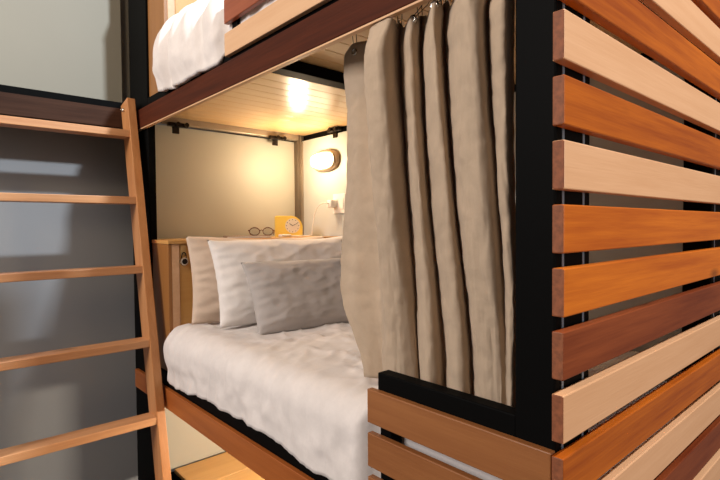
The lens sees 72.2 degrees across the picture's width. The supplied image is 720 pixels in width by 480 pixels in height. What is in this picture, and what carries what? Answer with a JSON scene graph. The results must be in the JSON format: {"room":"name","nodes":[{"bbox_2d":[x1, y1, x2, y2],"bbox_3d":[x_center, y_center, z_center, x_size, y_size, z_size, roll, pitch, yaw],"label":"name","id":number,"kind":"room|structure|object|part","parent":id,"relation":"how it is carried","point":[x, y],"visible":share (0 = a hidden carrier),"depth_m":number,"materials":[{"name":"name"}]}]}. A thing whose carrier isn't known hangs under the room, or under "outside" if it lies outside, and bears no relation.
{"room":"hostel dormitory","nodes":[
{"label":"hostel dormitory","id":0,"kind":"room"},
{"bbox_2d":[0,0,290,479],"bbox_3d":[-2.103,-0.231,2.300,4.600,3.620,0.100,-2,2,-42],"label":"wall","id":1,"kind":"structure","parent":0,"point":[38,402],"depth_m":2.69,"materials":[{"name":"grey paint"}]},
{"bbox_2d":[0,0,121,102],"bbox_3d":[-2.579,-1.361,1.753,3.218,1.324,0.050,-2,2,-42],"label":"wall panel","id":2,"kind":"object","parent":1,"relation":"attached to","point":[70,47],"depth_m":2.62,"materials":[{"name":"white paint"}]},
{"bbox_2d":[0,84,122,128],"bbox_3d":[-2.496,-0.624,1.687,3.218,0.145,0.220,-2,2,-42],"label":"trim","id":3,"kind":"structure","parent":1,"relation":"attached to","point":[3,88],"depth_m":2.44,"materials":[{"name":"black metal"}]},
{"bbox_2d":[171,471,181,479],"bbox_3d":[-2.096,1.530,2.265,4.480,0.100,0.015,-2,2,-42],"label":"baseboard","id":4,"kind":"structure","parent":1,"relation":"attached to","point":[174,476],"depth_m":3.09,"materials":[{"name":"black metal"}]},
{"bbox_3d":[0.123,1.648,-0.133,4.600,0.040,6.750,-2,2,-42],"label":"floor","id":5,"kind":"structure","parent":0,"visible":0},
{"bbox_2d":[0,98,171,479],"bbox_3d":[-1.279,0.427,2.215,0.686,2.296,0.618,-2,2,-42],"label":"ladder","id":6,"kind":"object","parent":5,"relation":"on","point":[155,419],"visible":1,"depth_m":2.32,"materials":[{"name":"brown wood"}]},
{"bbox_3d":[-1.038,0.419,2.430,0.040,2.296,0.618,-2,2,-42],"label":"rail","id":7,"kind":"part","parent":6,"relation":"part of","materials":[{"name":"brown wood"}]},
{"bbox_2d":[175,452,264,479],"bbox_3d":[-0.019,1.452,2.329,0.850,0.220,2.238,-2,2,-42],"label":"platform","id":8,"kind":"object","parent":5,"relation":"on","point":[224,466],"visible":0.17,"depth_m":2.86,"materials":[{"name":"brown wood"}]},
{"bbox_2d":[128,0,719,479],"bbox_3d":[0.008,-0.096,2.224,1.245,3.320,2.476,-2,2,-42],"label":"bunk bed","id":9,"kind":"object","parent":5,"relation":"on","point":[617,102],"visible":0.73,"depth_m":1.27,"materials":[{"name":"black metal"}]},
{"bbox_2d":[0,92,122,128],"bbox_3d":[-2.421,-0.605,1.590,3.200,0.101,0.025,-2,2,-42],"label":"trim","id":10,"kind":"structure","parent":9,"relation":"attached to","point":[11,104],"depth_m":2.42,"materials":[{"name":"brown wood"}]},
{"bbox_3d":[-1.160,-0.099,2.657,0.038,3.320,0.275,-2,2,-42],"label":"post","id":11,"kind":"part","parent":9,"relation":"part of","materials":[{"name":"black metal"}]},
{"bbox_2d":[148,0,196,95],"bbox_3d":[-0.672,-1.095,2.866,1.076,0.708,0.425,-2,2,-42],"label":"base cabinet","id":12,"kind":"object","parent":9,"relation":"on","point":[159,11],"visible":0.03,"depth_m":2.44,"materials":[{"name":"brown wood"}]},
{"bbox_3d":[-1.002,-1.071,2.445,0.018,0.689,0.217,-2,2,-42],"label":"panel","id":13,"kind":"part","parent":12,"relation":"part of","materials":[{"name":"brown wood"}]},
{"bbox_3d":[-0.529,-1.083,2.738,1.001,0.689,0.015,-2,2,-42],"label":"panel","id":14,"kind":"part","parent":12,"relation":"part of","materials":[{"name":"brown wood"}]},
{"bbox_3d":[-0.833,0.332,3.104,1.021,1.990,0.015,-2,2,-42],"label":"head panel","id":15,"kind":"part","parent":9,"relation":"part of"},
{"bbox_3d":[-0.448,-0.802,1.834,0.040,0.180,0.040,-2,2,-42],"label":"guard post","id":16,"kind":"part","parent":9,"relation":"part of","materials":[{"name":"black metal"}]},
{"bbox_3d":[-0.377,-0.653,1.758,0.038,0.115,2.092,-2,2,-42],"label":"rail","id":17,"kind":"part","parent":9,"relation":"part of","materials":[{"name":"black metal"}]},
{"bbox_2d":[152,236,337,370],"bbox_3d":[-0.661,0.347,2.906,1.076,0.723,0.425,-2,2,-42],"label":"headboard","id":18,"kind":"object","parent":9,"relation":"on","point":[172,281],"visible":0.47,"depth_m":2.45,"materials":[{"name":"brown wood"}]},
{"bbox_3d":[-0.991,0.371,2.484,0.018,0.704,0.217,-2,2,-42],"label":"panel","id":19,"kind":"part","parent":18,"relation":"part of","materials":[{"name":"brown wood"}]},
{"bbox_2d":[180,252,188,264],"bbox_3d":[-0.866,0.092,2.432,0.040,0.066,0.018,-2,2,-42],"label":"padlock","id":20,"kind":"object","parent":18,"relation":"hanging from","point":[183,261],"visible":1,"depth_m":2.42,"materials":[{"name":"silver metal"}]},
{"bbox_3d":[-0.517,0.359,2.777,1.001,0.704,0.015,-2,2,-42],"label":"panel","id":21,"kind":"part","parent":18,"relation":"part of","materials":[{"name":"brown wood"}]},
{"bbox_2d":[223,235,270,237],"bbox_3d":[-0.659,-0.019,2.881,0.251,0.011,0.180,-1,2,-22],"label":"notebook","id":22,"kind":"object","parent":18,"relation":"on","point":[244,236],"visible":0.93,"depth_m":2.81,"materials":[{"name":"brown paper"}]},
{"bbox_2d":[248,227,274,235],"bbox_3d":[-0.600,-0.053,3.013,0.157,0.056,0.149,-1,2,-10],"label":"eyeglasses","id":23,"kind":"object","parent":22,"relation":"on","point":[254,230],"visible":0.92,"depth_m":2.94,"materials":[{"name":"brown"}]},
{"bbox_2d":[157,236,337,243],"bbox_3d":[-0.647,-0.005,2.902,1.044,0.018,0.412,-2,2,-42],"label":"shelf","id":24,"kind":"object","parent":18,"relation":"attached to","point":[177,240],"depth_m":2.69,"materials":[{"name":"brown wood"}]},
{"bbox_2d":[279,234,290,236],"bbox_3d":[-0.452,-0.026,2.972,0.070,0.016,0.040,-2,2,-42],"label":"case","id":25,"kind":"object","parent":18,"relation":"on","point":[280,235],"visible":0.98,"depth_m":2.95,"materials":[{"name":"white plastic"}]},
{"bbox_2d":[275,216,302,236],"bbox_3d":[-0.448,-0.087,3.104,0.170,0.130,0.056,-1,2,-15],"label":"alarm clock","id":26,"kind":"object","parent":18,"relation":"on","point":[292,225],"visible":1,"depth_m":3.08,"materials":[{"name":"orange paint"}]},
{"bbox_2d":[291,200,336,236],"bbox_3d":[-0.303,-0.138,3.116,0.309,0.228,0.097,-1,2,-11],"label":"charger","id":27,"kind":"object","parent":18,"relation":"on","point":[330,203],"visible":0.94,"depth_m":3.11,"materials":[{"name":"white plastic"}]},
{"bbox_3d":[-0.366,0.739,1.796,0.038,0.160,2.092,-2,2,-42],"label":"rail","id":28,"kind":"part","parent":9,"relation":"part of","materials":[{"name":"black metal"}]},
{"bbox_3d":[-0.395,-0.127,3.473,0.146,3.320,0.075,-2,2,-42],"label":"post","id":29,"kind":"part","parent":9,"relation":"part of","materials":[{"name":"beige wood"}]},
{"bbox_3d":[-0.394,-0.038,3.414,0.012,1.265,0.012,-2,2,-42],"label":"panel trim","id":30,"kind":"part","parent":9,"relation":"part of","materials":[{"name":"beige wood"}]},
{"bbox_2d":[310,150,339,171],"bbox_3d":[-0.245,-0.510,3.172,0.088,0.140,0.270,-2,2,-42],"label":"lamp","id":31,"kind":"object","parent":9,"relation":"attached to","point":[326,160],"visible":1,"depth_m":3.12,"materials":[{"name":"beige"}]},
{"bbox_3d":[-0.257,-0.510,3.162,0.058,0.100,0.210,-2,2,-42],"label":"glass","id":32,"kind":"part","parent":31,"relation":"part of","materials":[{"name":"white glass"}]},
{"bbox_2d":[333,193,345,213],"bbox_3d":[-0.131,-0.229,3.112,0.011,0.124,0.120,-2,2,-42],"label":"wall outlet","id":33,"kind":"object","parent":9,"relation":"attached to","point":[340,198],"visible":0.86,"depth_m":3.11,"materials":[{"name":"white plastic"}]},
{"bbox_2d":[340,198,342,208],"bbox_3d":[-0.116,-0.229,3.089,0.003,0.070,0.035,-2,2,-42],"label":"socket","id":34,"kind":"object","parent":33,"relation":"attached to","point":[341,199],"depth_m":3.09,"materials":[{"name":"white plastic"}]},
{"bbox_3d":[0.081,0.537,1.288,0.040,0.265,0.040,-2,2,-42],"label":"guard post","id":35,"kind":"part","parent":9,"relation":"part of","materials":[{"name":"black metal"}]},
{"bbox_2d":[340,0,515,407],"bbox_3d":[0.112,-0.109,1.260,0.187,1.042,0.646,-2,2,-42],"label":"curtain","id":36,"kind":"object","parent":9,"relation":"hanging from","point":[428,279],"visible":0.92,"depth_m":1.20,"materials":[{"name":"fabric"}]},
{"bbox_3d":[0.194,0.378,1.155,0.040,0.059,0.400,-2,2,-42],"label":"guard rail","id":37,"kind":"part","parent":9,"relation":"part of","materials":[{"name":"black metal"}]},
{"bbox_3d":[0.389,-0.699,2.573,0.048,0.080,2.292,-2,2,-42],"label":"rail","id":38,"kind":"part","parent":9,"relation":"part of","materials":[{"name":"black metal"}]},
{"bbox_3d":[0.372,-0.016,2.571,0.011,1.295,2.289,-2,2,-42],"label":"panel","id":39,"kind":"part","parent":9,"relation":"part of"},
{"bbox_3d":[0.389,-0.065,0.995,0.146,3.320,0.084,-2,2,-42],"label":"post","id":40,"kind":"part","parent":9,"relation":"part of","materials":[{"name":"black metal"}]},
{"bbox_2d":[588,381,671,479],"bbox_3d":[0.118,0.608,2.076,1.000,0.240,1.845,-2,2,-42],"label":"mattress","id":41,"kind":"object","parent":9,"relation":"on","point":[663,382],"visible":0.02,"depth_m":1.47,"materials":[{"name":"white fabric"}]},
{"bbox_2d":[163,322,638,479],"bbox_3d":[0.073,0.541,2.042,1.138,0.287,1.865,-2,2,-42],"label":"duvet","id":42,"kind":"object","parent":41,"relation":"on","point":[305,390],"visible":0.34,"depth_m":1.71,"materials":[{"name":"fabric"}]},
{"bbox_2d":[185,236,323,324],"bbox_3d":[-0.507,0.191,2.643,0.847,0.436,0.190,-2,2,-40],"label":"pillow","id":43,"kind":"object","parent":42,"relation":"on","point":[206,308],"visible":0.14,"depth_m":2.38,"materials":[{"name":"beige fabric"}]},
{"bbox_2d":[207,236,341,328],"bbox_3d":[-0.360,0.194,2.592,0.863,0.418,0.236,-2,2,-39],"label":"pillow","id":44,"kind":"object","parent":42,"relation":"on","point":[236,305],"visible":0.35,"depth_m":2.36,"materials":[{"name":"white fabric"}]},
{"bbox_2d":[241,258,348,334],"bbox_3d":[-0.209,0.260,2.453,0.741,0.329,0.232,-2,2,-38],"label":"pillow","id":45,"kind":"object","parent":42,"relation":"on","point":[298,294],"visible":0.66,"depth_m":2.30,"materials":[{"name":"grey fabric"}]},
{"bbox_3d":[1.183,-0.091,1.702,0.146,3.320,0.084,-2,2,-42],"label":"post","id":46,"kind":"part","parent":9,"relation":"part of","materials":[{"name":"black metal"}]},
{"bbox_3d":[0.108,-0.762,2.038,1.000,0.120,1.845,-2,2,-42],"label":"mattress","id":47,"kind":"object","parent":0,"visible":0},
{"bbox_2d":[152,0,276,91],"bbox_3d":[0.044,-0.867,1.993,1.161,0.383,1.875,-2,2,-42],"label":"duvet","id":48,"kind":"object","parent":47,"relation":"on","point":[190,43],"visible":0.28,"depth_m":2.00,"materials":[{"name":"fabric"}]}
]}

